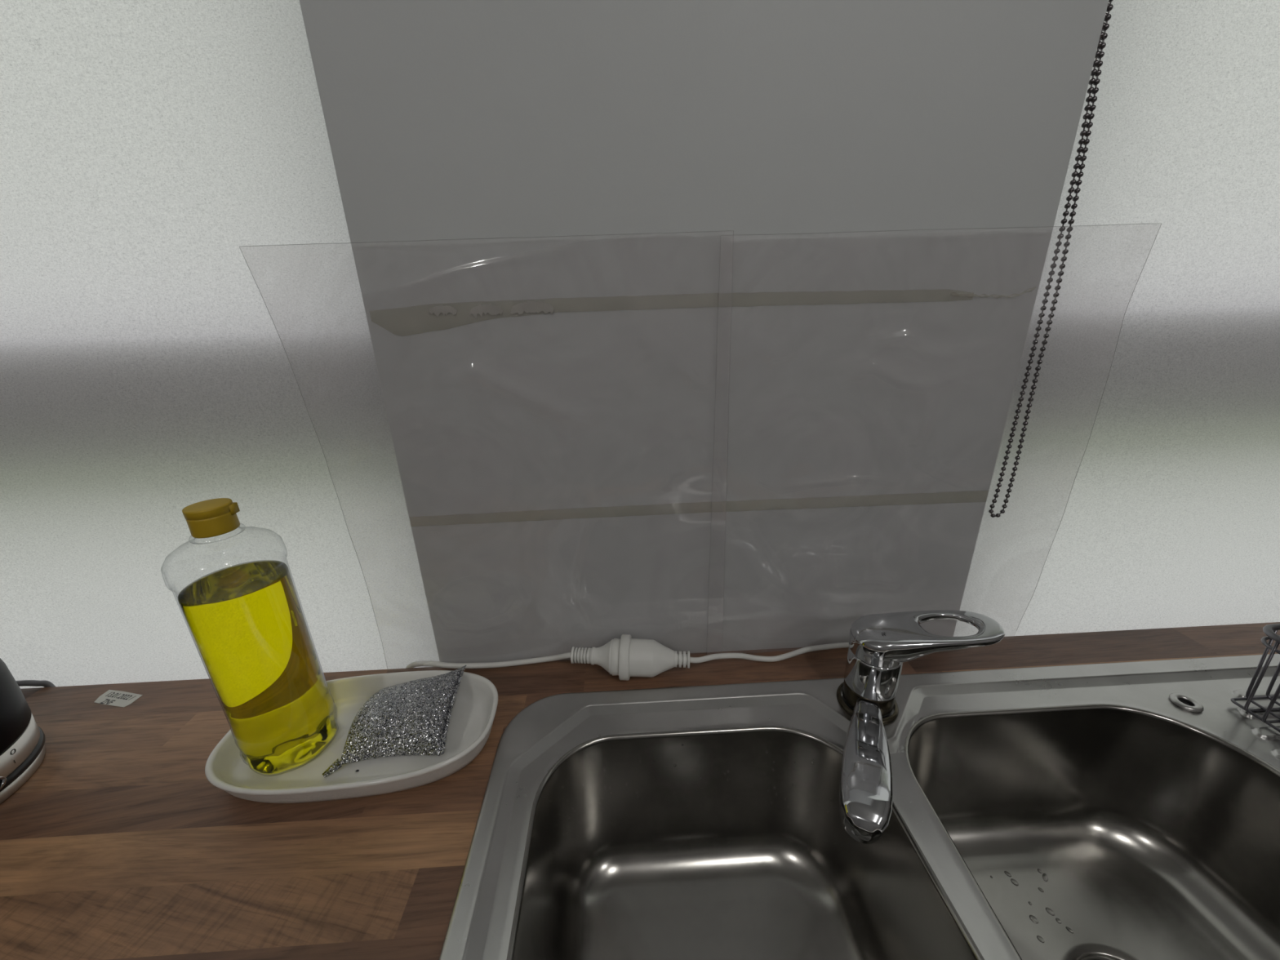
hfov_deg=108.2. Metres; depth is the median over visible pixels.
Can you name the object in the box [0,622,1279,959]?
countertop
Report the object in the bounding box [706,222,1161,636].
plastic sheet
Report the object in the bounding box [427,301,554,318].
tape
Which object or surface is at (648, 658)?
socket
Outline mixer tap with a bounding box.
[836,609,1004,844]
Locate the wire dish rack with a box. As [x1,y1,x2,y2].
[1230,623,1279,732]
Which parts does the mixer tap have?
spout, lever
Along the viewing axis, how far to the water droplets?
0.47 m
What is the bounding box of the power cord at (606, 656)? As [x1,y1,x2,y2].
[405,638,620,675]
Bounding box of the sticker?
[93,689,142,706]
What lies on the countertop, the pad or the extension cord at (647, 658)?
the extension cord at (647, 658)
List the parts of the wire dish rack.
frame, rail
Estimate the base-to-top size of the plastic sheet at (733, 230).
0.466 m
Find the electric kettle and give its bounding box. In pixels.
[0,657,55,804]
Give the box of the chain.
[988,0,1113,517]
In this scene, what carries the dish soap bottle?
on the oval tray
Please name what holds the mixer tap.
on the sink
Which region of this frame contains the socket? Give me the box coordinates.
[629,638,674,677]
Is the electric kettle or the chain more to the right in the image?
the chain
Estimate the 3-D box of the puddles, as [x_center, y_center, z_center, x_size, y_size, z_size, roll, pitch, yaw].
[0.391,0.417,0.456,0.059,0.007,0.055,-2,20,-2]
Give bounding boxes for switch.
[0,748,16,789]
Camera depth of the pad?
0.45 m
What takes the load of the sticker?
on the countertop
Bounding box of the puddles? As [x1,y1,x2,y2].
[990,868,1073,942]
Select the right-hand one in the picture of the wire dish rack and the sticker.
the wire dish rack
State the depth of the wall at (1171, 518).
0.49 m
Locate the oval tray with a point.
(473, 713)
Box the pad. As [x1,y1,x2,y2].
[322,665,466,777]
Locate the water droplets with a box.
[549,743,839,871]
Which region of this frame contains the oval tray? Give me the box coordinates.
[204,670,497,803]
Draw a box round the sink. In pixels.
[439,653,1279,959]
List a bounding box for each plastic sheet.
[240,230,733,668]
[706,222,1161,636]
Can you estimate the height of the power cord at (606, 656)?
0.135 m
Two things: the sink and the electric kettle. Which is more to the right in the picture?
the sink
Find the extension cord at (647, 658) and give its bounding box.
[618,634,848,680]
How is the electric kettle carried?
on the countertop
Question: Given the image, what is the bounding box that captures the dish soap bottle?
[160,497,338,776]
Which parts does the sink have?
bowl, bowl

